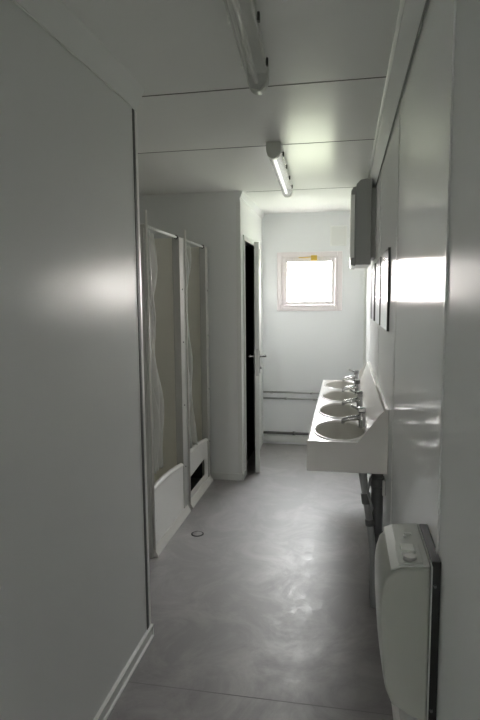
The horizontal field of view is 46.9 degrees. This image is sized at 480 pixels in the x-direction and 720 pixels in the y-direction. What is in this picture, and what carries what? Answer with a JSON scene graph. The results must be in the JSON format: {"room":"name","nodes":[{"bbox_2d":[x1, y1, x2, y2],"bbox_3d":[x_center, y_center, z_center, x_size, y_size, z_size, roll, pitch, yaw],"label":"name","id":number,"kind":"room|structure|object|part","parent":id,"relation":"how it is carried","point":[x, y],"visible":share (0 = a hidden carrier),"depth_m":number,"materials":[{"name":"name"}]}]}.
{"room":"public restroom","nodes":[
{"label":"public restroom","id":0,"kind":"room"},
{"bbox_2d":[0,0,146,719],"bbox_3d":[-0.798,0.273,0.686,0.080,2.420,3.585,1,6,11],"label":"wall","id":1,"kind":"structure","parent":0,"point":[73,615],"depth_m":1.74,"materials":[{"name":"paint"}]},
{"bbox_2d":[12,0,144,110],"bbox_3d":[-0.747,-0.886,0.547,0.045,0.085,3.585,1,6,11],"label":"trim","id":2,"kind":"structure","parent":1,"relation":"attached to","point":[54,15],"depth_m":1.80,"materials":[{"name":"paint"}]},
{"bbox_2d":[93,624,153,719],"bbox_3d":[-0.740,1.447,0.811,0.016,0.058,3.592,1,6,11],"label":"baseboard","id":3,"kind":"structure","parent":1,"relation":"attached to","point":[117,689],"depth_m":2.24,"materials":[{"name":"silver metal"}]},
{"bbox_2d":[132,108,150,629],"bbox_3d":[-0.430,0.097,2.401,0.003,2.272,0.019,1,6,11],"label":"trim","id":4,"kind":"structure","parent":1,"relation":"attached to","point":[133,119],"depth_m":2.39,"materials":[{"name":"grey metal"}]},
{"bbox_2d":[139,191,235,472],"bbox_3d":[-0.577,-0.178,4.754,1.100,2.420,0.050,1,6,11],"label":"wall","id":5,"kind":"structure","parent":0,"point":[207,219],"depth_m":4.62,"materials":[{"name":"paint"}]},
{"bbox_2d":[211,469,245,480],"bbox_3d":[-0.098,0.997,4.827,0.282,0.060,0.136,1,6,11],"label":"baseboard","id":6,"kind":"structure","parent":5,"relation":"attached to","point":[215,475],"depth_m":4.76,"materials":[{"name":"white plastic"}]},
{"bbox_2d":[61,0,400,213],"bbox_3d":[-0.472,-1.170,2.252,2.410,0.100,7.280,1,6,11],"label":"ceiling","id":7,"kind":"structure","parent":0,"point":[169,46],"depth_m":2.35,"materials":[{"name":"white paint"}]},
{"bbox_2d":[227,0,268,94],"bbox_3d":[-0.010,-0.992,1.493,0.098,0.092,1.272,0,6,7],"label":"ceiling light","id":8,"kind":"object","parent":7,"relation":"attached to","point":[246,17],"visible":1,"depth_m":1.80,"materials":[{"name":"grey plastic"}]},
{"bbox_2d":[138,139,374,153],"bbox_3d":[-0.311,-1.231,3.249,2.155,0.002,0.007,1,6,11],"label":"trim","id":9,"kind":"structure","parent":7,"relation":"attached to","point":[364,139],"depth_m":3.17,"materials":[{"name":"grey metal"}]},
{"bbox_2d":[142,76,385,96],"bbox_3d":[-0.475,-1.134,2.390,2.155,0.002,0.007,1,6,11],"label":"trim","id":10,"kind":"structure","parent":7,"relation":"attached to","point":[385,76],"depth_m":2.27,"materials":[{"name":"grey"}]},
{"bbox_2d":[266,141,292,197],"bbox_3d":[0.278,-1.238,3.695,0.098,0.092,1.251,0,6,8],"label":"ceiling light","id":11,"kind":"object","parent":7,"relation":"attached to","point":[274,151],"visible":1,"depth_m":3.49,"materials":[{"name":"grey plastic"}]},
{"bbox_2d":[273,147,291,188],"bbox_3d":[0.278,-1.269,3.691,0.074,0.028,1.231,0,6,8],"label":"tube","id":12,"kind":"object","parent":11,"relation":"on","point":[281,161],"depth_m":3.62,"materials":[{"name":"grey"}]},
{"bbox_2d":[254,187,349,191],"bbox_3d":[0.523,-1.369,4.437,0.959,0.002,0.007,1,6,11],"label":"trim","id":13,"kind":"structure","parent":7,"relation":"attached to","point":[342,187],"depth_m":4.44,"materials":[{"name":"grey"}]},
{"bbox_2d":[234,191,262,473],"bbox_3d":[0.099,-0.237,5.234,0.050,2.420,1.250,1,6,11],"label":"wall partition","id":14,"kind":"structure","parent":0,"point":[251,222],"depth_m":4.76,"materials":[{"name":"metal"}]},
{"bbox_2d":[236,201,242,473],"bbox_3d":[-0.002,-0.157,4.634,0.036,2.285,0.036,1,6,11],"label":"trim","id":15,"kind":"structure","parent":14,"relation":"attached to","point":[238,203],"depth_m":4.61,"materials":[{"name":"white"}]},
{"bbox_2d":[245,245,254,460],"bbox_3d":[-0.461,-0.187,5.371,1.098,2.299,1.198,1,6,11],"label":"doorway","id":16,"kind":"object","parent":14,"relation":"in","point":[249,253],"visible":0.04,"depth_m":5.86,"materials":[{"name":"black"}]},
{"bbox_2d":[243,235,260,474],"bbox_3d":[0.093,-0.065,5.208,0.072,2.085,0.910,1,6,11],"label":"trim","id":17,"kind":"structure","parent":14,"relation":"attached to","point":[246,241],"depth_m":4.83,"materials":[{"name":"white"}]},
{"bbox_2d":[240,191,263,218],"bbox_3d":[0.126,-1.414,5.098,0.025,0.050,1.248,1,6,11],"label":"trim","id":18,"kind":"structure","parent":14,"relation":"attached to","point":[243,196],"depth_m":4.96,"materials":[{"name":"paint"}]},
{"bbox_2d":[249,242,265,472],"bbox_3d":[0.167,-0.044,5.208,0.154,2.018,0.802,0,6,2],"label":"door","id":19,"kind":"structure","parent":14,"relation":"in","point":[257,367],"depth_m":4.82,"materials":[{"name":"white wood"}]},
{"bbox_3d":[0.155,0.011,4.895,0.154,0.200,0.135,0,6,2],"label":"handle","id":20,"kind":"part","parent":19,"relation":"part of","materials":[{"name":"silver metal"}]},
{"bbox_2d":[107,443,392,719],"bbox_3d":[-0.450,1.335,2.529,2.410,0.100,7.280,1,6,11],"label":"floor","id":21,"kind":"structure","parent":0,"point":[272,601],"depth_m":2.77,"materials":[{"name":"grey plastic"}]},
{"bbox_2d":[140,210,190,557],"bbox_3d":[-0.848,0.128,3.671,0.836,2.055,0.772,1,6,11],"label":"shower stall","id":22,"kind":"object","parent":21,"relation":"on","point":[167,489],"visible":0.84,"depth_m":3.87,"materials":[{"name":"grey"}]},
{"bbox_3d":[-0.933,0.219,3.308,0.806,1.955,0.010,1,6,11],"label":"panel","id":23,"kind":"part","parent":22,"relation":"part of","materials":[{"name":"grey"}]},
{"bbox_3d":[-0.556,0.212,3.247,0.050,1.975,0.012,1,6,11],"label":"post","id":24,"kind":"part","parent":22,"relation":"part of","materials":[{"name":"grey"}]},
{"bbox_3d":[-0.525,0.162,3.247,0.013,2.035,0.013,1,6,11],"label":"corner rail","id":25,"kind":"part","parent":22,"relation":"part of","materials":[{"name":"white plastic"}]},
{"bbox_2d":[141,223,177,238],"bbox_3d":[-0.498,-0.804,3.463,0.030,0.030,0.655,1,6,11],"label":"curtain rod","id":26,"kind":"object","parent":22,"relation":"attached to","point":[152,228],"visible":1,"depth_m":3.49,"materials":[{"name":"silver metal"}]},
{"bbox_2d":[145,224,163,473],"bbox_3d":[-0.545,-0.047,3.420,0.102,1.525,0.283,1,6,11],"label":"shower curtain","id":27,"kind":"object","parent":26,"relation":"hanging from","point":[157,395],"visible":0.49,"depth_m":3.42,"materials":[{"name":"white fabric"}]},
{"bbox_3d":[-0.799,0.117,4.035,0.798,1.955,0.038,1,6,11],"label":"panel","id":28,"kind":"part","parent":22,"relation":"part of","materials":[{"name":"white plastic"}]},
{"bbox_3d":[-0.424,0.135,3.936,0.052,1.975,0.100,1,6,11],"label":"post","id":29,"kind":"part","parent":22,"relation":"part of","materials":[{"name":"grey metal"}]},
{"bbox_2d":[191,531,203,536],"bbox_3d":[-0.283,1.155,3.675,0.084,0.003,0.084,1,6,11],"label":"floor drain","id":30,"kind":"object","parent":21,"relation":"on","point":[196,534],"visible":1,"depth_m":3.67,"materials":[{"name":"silver plastic"}]},
{"bbox_2d":[183,230,212,508],"bbox_3d":[-0.711,0.057,4.392,0.836,2.035,0.698,1,6,11],"label":"shower stall","id":31,"kind":"object","parent":21,"relation":"on","point":[200,479],"visible":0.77,"depth_m":4.58,"materials":[{"name":"grey plastic"}]},
{"bbox_3d":[-0.411,0.127,4.007,0.050,1.975,0.020,1,6,11],"label":"post","id":32,"kind":"part","parent":31,"relation":"part of","materials":[{"name":"grey metal"}]},
{"bbox_3d":[-0.380,0.086,4.013,0.013,2.015,0.013,1,6,11],"label":"corner rail","id":33,"kind":"part","parent":31,"relation":"part of","materials":[{"name":"white plastic"}]},
{"bbox_2d":[183,238,203,248],"bbox_3d":[-0.358,-0.886,4.198,0.030,0.030,0.590,1,6,11],"label":"curtain rod","id":34,"kind":"object","parent":31,"relation":"attached to","point":[188,241],"visible":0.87,"depth_m":4.25,"materials":[{"name":"silver metal"}]},
{"bbox_2d":[186,239,197,447],"bbox_3d":[-0.402,-0.106,4.171,0.104,1.575,0.292,1,6,11],"label":"shower curtain","id":35,"kind":"object","parent":34,"relation":"hanging from","point":[193,434],"visible":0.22,"depth_m":4.17,"materials":[{"name":"white fabric"}]},
{"bbox_3d":[-0.669,0.041,4.718,0.798,1.955,0.038,1,6,11],"label":"panel","id":36,"kind":"part","parent":31,"relation":"part of","materials":[{"name":"white plastic"}]},
{"bbox_3d":[-0.292,0.057,4.629,0.052,1.975,0.080,1,6,11],"label":"post","id":37,"kind":"part","parent":31,"relation":"part of","materials":[{"name":"grey"}]},
{"bbox_2d":[132,682,389,714],"bbox_3d":[0.057,1.320,2.162,1.038,0.001,0.003,1,6,11],"label":"trim","id":38,"kind":"structure","parent":21,"relation":"attached to","point":[132,682],"depth_m":2.16,"materials":[{"name":"grey plastic"}]},
{"bbox_2d":[262,211,364,444],"bbox_3d":[0.254,-0.310,5.887,2.310,2.420,0.100,1,6,11],"label":"wall","id":39,"kind":"structure","parent":0,"point":[302,349],"depth_m":5.75,"materials":[{"name":"white paint"}]},
{"bbox_2d":[264,434,307,442],"bbox_3d":[0.765,0.841,5.858,1.027,0.072,0.020,1,6,11],"label":"baseboard","id":40,"kind":"structure","parent":39,"relation":"attached to","point":[267,437],"depth_m":5.90,"materials":[{"name":"white"}]},
{"bbox_2d":[263,431,308,434],"bbox_3d":[0.760,0.779,5.836,1.030,0.041,0.050,1,6,11],"label":"pipe","id":41,"kind":"object","parent":39,"relation":"attached to","point":[264,432],"visible":0.45,"depth_m":5.87,"materials":[{"name":"grey metal"}]},
{"bbox_2d":[263,397,317,400],"bbox_3d":[0.758,0.409,5.799,1.030,0.026,0.043,1,6,11],"label":"pipe","id":42,"kind":"object","parent":39,"relation":"attached to","point":[285,398],"visible":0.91,"depth_m":5.82,"materials":[{"name":"silver metal"}]},
{"bbox_2d":[263,391,319,393],"bbox_3d":[0.757,0.345,5.792,1.030,0.026,0.043,1,6,11],"label":"pipe","id":43,"kind":"object","parent":39,"relation":"attached to","point":[263,391],"visible":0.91,"depth_m":5.81,"materials":[{"name":"silver metal"}]},
{"bbox_2d":[277,251,342,310],"bbox_3d":[0.717,-0.809,5.709,0.665,0.602,0.126,1,6,11],"label":"window","id":44,"kind":"structure","parent":39,"relation":"in","point":[335,257],"depth_m":5.67,"materials":[{"name":"white plastic"}]},
{"bbox_3d":[0.715,-0.807,5.699,0.519,0.474,0.068,1,6,11],"label":"sash","id":45,"kind":"part","parent":44,"relation":"part of","materials":[{"name":"white plastic"}]},
{"bbox_3d":[0.720,-0.810,5.726,0.565,0.520,0.092,1,6,11],"label":"frame","id":46,"kind":"part","parent":44,"relation":"part of","materials":[{"name":"white plastic"}]},
{"bbox_2d":[330,225,346,245],"bbox_3d":[0.994,-1.255,5.586,0.165,0.200,0.006,1,6,11],"label":"air vent","id":47,"kind":"object","parent":39,"relation":"in","point":[338,234],"visible":1,"depth_m":5.59,"materials":[{"name":"white plastic"}]},
{"bbox_2d":[363,268,366,365],"bbox_3d":[1.270,-0.249,5.640,0.020,2.335,0.020,1,6,11],"label":"trim","id":48,"kind":"structure","parent":39,"relation":"attached to","point":[365,271],"depth_m":5.61,"materials":[{"name":"white"}]},
{"bbox_2d":[365,0,479,719],"bbox_3d":[0.674,0.096,2.177,0.100,2.420,7.080,1,6,11],"label":"wall","id":49,"kind":"structure","parent":0,"point":[420,193],"depth_m":1.24,"materials":[{"name":"paint"}]},
{"bbox_2d":[307,361,388,473],"bbox_3d":[0.704,0.275,3.660,0.384,0.318,2.050,1,6,11],"label":"sink","id":50,"kind":"object","parent":49,"relation":"attached to","point":[332,445],"visible":0.8,"depth_m":2.73,"materials":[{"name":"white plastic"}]},
{"bbox_2d":[318,403,358,418],"bbox_3d":[0.624,0.366,3.430,0.279,0.119,0.469,1,6,11],"label":"basin","id":51,"kind":"object","parent":50,"relation":"in","point":[325,410],"depth_m":3.60,"materials":[{"name":"white ceramic"}]},
{"bbox_2d":[321,390,356,401],"bbox_3d":[0.720,0.309,3.938,0.279,0.119,0.469,1,6,11],"label":"basin","id":52,"kind":"object","parent":50,"relation":"in","point":[326,395],"depth_m":4.11,"materials":[{"name":"white ceramic"}]},
{"bbox_2d":[324,380,354,389],"bbox_3d":[0.815,0.253,4.436,0.279,0.119,0.469,1,6,11],"label":"basin","id":53,"kind":"object","parent":50,"relation":"in","point":[328,384],"depth_m":4.61,"materials":[{"name":"white ceramic"}]},
{"bbox_2d":[313,420,366,441],"bbox_3d":[0.527,0.423,2.922,0.279,0.119,0.469,1,6,11],"label":"basin","id":54,"kind":"object","parent":50,"relation":"in","point":[323,430],"depth_m":3.08,"materials":[{"name":"white ceramic"}]},
{"bbox_3d":[0.893,0.166,4.656,0.384,0.312,0.012,1,6,11],"label":"panel","id":55,"kind":"part","parent":50,"relation":"part of","materials":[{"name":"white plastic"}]},
{"bbox_3d":[0.515,0.389,2.666,0.384,0.312,0.012,1,6,11],"label":"panel","id":56,"kind":"part","parent":50,"relation":"part of","materials":[{"name":"white ceramic"}]},
{"bbox_2d":[342,369,358,383],"bbox_3d":[0.901,0.132,4.498,0.136,0.121,0.047,1,6,11],"label":"mixer tap","id":57,"kind":"object","parent":50,"relation":"on","point":[356,372],"visible":0.88,"depth_m":4.48,"materials":[{"name":"silver metal"}]},
{"bbox_3d":[0.893,0.146,4.501,0.119,0.049,0.032,1,6,11],"label":"spout","id":58,"kind":"part","parent":57,"relation":"part of","materials":[{"name":"silver metal"}]},
{"bbox_2d":[342,378,360,394],"bbox_3d":[0.806,0.187,4.000,0.136,0.121,0.047,1,6,11],"label":"mixer tap","id":59,"kind":"object","parent":50,"relation":"on","point":[356,386],"visible":0.88,"depth_m":3.98,"materials":[{"name":"silver metal"}]},
{"bbox_3d":[0.798,0.201,4.003,0.119,0.049,0.032,1,6,11],"label":"spout","id":60,"kind":"part","parent":59,"relation":"part of","materials":[{"name":"silver metal"}]},
{"bbox_2d":[342,389,362,406],"bbox_3d":[0.710,0.244,3.492,0.136,0.121,0.047,1,6,11],"label":"mixer tap","id":61,"kind":"object","parent":50,"relation":"on","point":[359,394],"visible":0.87,"depth_m":3.48,"materials":[{"name":"silver metal"}]},
{"bbox_3d":[0.702,0.258,3.495,0.119,0.049,0.032,1,6,11],"label":"spout","id":62,"kind":"part","parent":61,"relation":"part of","materials":[{"name":"silver metal"}]},
{"bbox_3d":[0.753,0.211,3.480,0.044,0.026,0.042,1,6,11],"label":"lever","id":63,"kind":"part","parent":61,"relation":"part of","materials":[{"name":"silver metal"}]},
{"bbox_2d":[341,405,366,427],"bbox_3d":[0.614,0.301,2.984,0.136,0.121,0.047,1,6,11],"label":"mixer tap","id":64,"kind":"object","parent":50,"relation":"on","point":[361,418],"visible":1,"depth_m":2.97,"materials":[{"name":"silver metal"}]},
{"bbox_3d":[0.605,0.315,2.987,0.119,0.049,0.032,1,6,11],"label":"spout","id":65,"kind":"part","parent":64,"relation":"part of","materials":[{"name":"silver metal"}]},
{"bbox_3d":[0.657,0.268,2.972,0.044,0.026,0.042,1,6,11],"label":"lever","id":66,"kind":"part","parent":64,"relation":"part of","materials":[{"name":"silver metal"}]},
{"bbox_2d":[359,473,375,607],"bbox_3d":[0.637,0.889,2.777,0.060,0.712,0.109,-5,8,-34],"label":"trap","id":67,"kind":"object","parent":50,"relation":"attached to","point":[364,483],"visible":0.85,"depth_m":2.75,"materials":[{"name":"grey"}]},
{"bbox_2d":[349,178,375,269],"bbox_3d":[0.915,-0.999,4.143,0.180,0.608,0.510,1,6,11],"label":"wall heater","id":68,"kind":"object","parent":49,"relation":"attached to","point":[363,196],"visible":1,"depth_m":3.91,"materials":[{"name":"grey metal"}]},
{"bbox_2d":[349,195,354,261],"bbox_3d":[0.835,-0.969,4.121,0.031,0.437,0.430,1,6,11],"label":"grille","id":69,"kind":"object","parent":68,"relation":"attached to","point":[352,199],"depth_m":3.91,"materials":[{"name":"white"}]},
{"bbox_3d":[0.920,-1.004,4.147,0.108,0.600,0.500,1,6,11],"label":"casing","id":70,"kind":"part","parent":68,"relation":"part of","materials":[{"name":"grey metal"}]},
{"bbox_3d":[0.992,-1.005,4.148,0.032,0.490,0.370,1,6,11],"label":"mounting plate","id":71,"kind":"part","parent":68,"relation":"part of","materials":[{"name":"white metal"}]},
{"bbox_2d":[370,267,371,317],"bbox_3d":[1.036,-0.528,4.361,0.012,0.399,0.222,1,6,11],"label":"wall mirror","id":72,"kind":"object","parent":49,"relation":"attached to","point":[371,267],"visible":0.57,"depth_m":4.29,"materials":[{"name":"white mirror"}]},
{"bbox_2d":[371,263,375,320],"bbox_3d":[0.972,-0.490,4.019,0.012,0.399,0.322,1,6,11],"label":"wall mirror","id":73,"kind":"object","parent":49,"relation":"attached to","point":[374,265],"visible":0.86,"depth_m":3.91,"materials":[{"name":"white mirror"}]},
{"bbox_2d":[371,265,373,319],"bbox_3d":[0.970,-0.491,4.023,0.004,0.395,0.316,1,6,11],"label":"mirror glass","id":74,"kind":"object","parent":73,"relation":"attached to","point":[372,318],"depth_m":4.02,"materials":[{"name":"silver metal"}]},
{"bbox_2d":[360,361,388,429],"bbox_3d":[0.850,0.210,3.626,0.086,0.177,2.044,1,6,11],"label":"backsplash","id":75,"kind":"structure","parent":49,"relation":"attached to","point":[371,400],"depth_m":3.33,"materials":[{"name":"white plastic"}]},
{"bbox_2d":[369,474,385,597],"bbox_3d":[0.700,0.883,2.833,0.073,0.710,0.070,1,6,11],"label":"pipe","id":76,"kind":"object","parent":49,"relation":"attached to","point":[378,482],"visible":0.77,"depth_m":2.79,"materials":[{"name":"grey"}]},
{"bbox_2d":[375,257,381,324],"bbox_3d":[0.864,-0.427,3.453,0.012,0.399,0.442,1,6,11],"label":"wall mirror","id":77,"kind":"object","parent":49,"relation":"attached to","point":[379,261],"visible":0.81,"depth_m":3.36,"materials":[{"name":"white mirror"}]},
{"bbox_2d":[378,169,381,346],"bbox_3d":[0.869,-0.005,3.479,0.002,2.330,0.009,1,6,11],"label":"trim","id":78,"kind":"structure","parent":49,"relation":"attached to","point":[381,169],"depth_m":3.39,"materials":[{"name":"white metal"}]},
{"bbox_2d":[367,473,399,719],"bbox_3d":[0.627,1.269,2.317,0.016,0.058,7.080,1,6,11],"label":"baseboard","id":79,"kind":"structure","parent":49,"relation":"attached to","point":[395,710],"depth_m":2.03,"materials":[{"name":"silver metal"}]},
{"bbox_2d":[380,247,390,330],"bbox_3d":[0.755,-0.363,2.882,0.012,0.399,0.492,1,6,11],"label":"wall mirror","id":80,"kind":"object","parent":49,"relation":"attached to","point":[385,269],"visible":1,"depth_m":2.77,"materials":[{"name":"white mirror"}]},
{"bbox_2d":[390,110,399,524],"bbox_3d":[0.658,0.120,2.366,0.002,2.330,0.009,1,6,11],"label":"trim","id":81,"kind":"structure","parent":49,"relation":"attached to","point":[399,110],"depth_m":2.32,"materials":[{"name":"white"}]},
{"bbox_2d":[367,0,428,187],"bbox_3d":[0.591,-1.065,2.062,0.048,0.085,7.080,1,6,11],"label":"trim","id":82,"kind":"structure","parent":49,"relation":"attached to","point":[413,9],"depth_m":2.04,"materials":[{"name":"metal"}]},
{"bbox_2d":[375,523,440,719],"bbox_3d":[0.388,0.610,1.312,0.130,0.392,0.232,1,6,11],"label":"heater","id":83,"kind":"object","parent":49,"relation":"attached to","point":[407,563],"visible":1,"depth_m":1.21,"materials":[{"name":"grey plastic"}]},
{"bbox_3d":[0.384,0.432,1.291,0.081,0.017,0.227,1,6,11],"label":"panel","id":84,"kind":"part","parent":83,"relation":"part of","materials":[{"name":"grey plastic"}]},
{"bbox_3d":[0.376,0.433,1.233,0.053,0.011,0.092,1,6,11],"label":"control plate","id":85,"kind":"part","parent":83,"relation":"part of","materials":[{"name":"grey plastic"}]},
{"bbox_3d":[0.371,0.432,1.209,0.030,0.010,0.030,1,6,11],"label":"knob","id":86,"kind":"part","parent":83,"relation":"part of","materials":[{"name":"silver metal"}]},
{"bbox_3d":[0.443,0.606,1.308,0.020,0.370,0.206,1,6,11],"label":"plate","id":87,"kind":"part","parent":83,"relation":"part of","materials":[{"name":"black plastic"}]},
{"bbox_2d":[435,0,455,554],"bbox_3d":[0.437,0.250,1.212,0.004,2.330,0.018,1,6,11],"label":"trim","id":88,"kind":"structure","parent":49,"relation":"attached to","point":[454,1],"depth_m":1.16,"materials":[{"name":"metal"}]}
]}

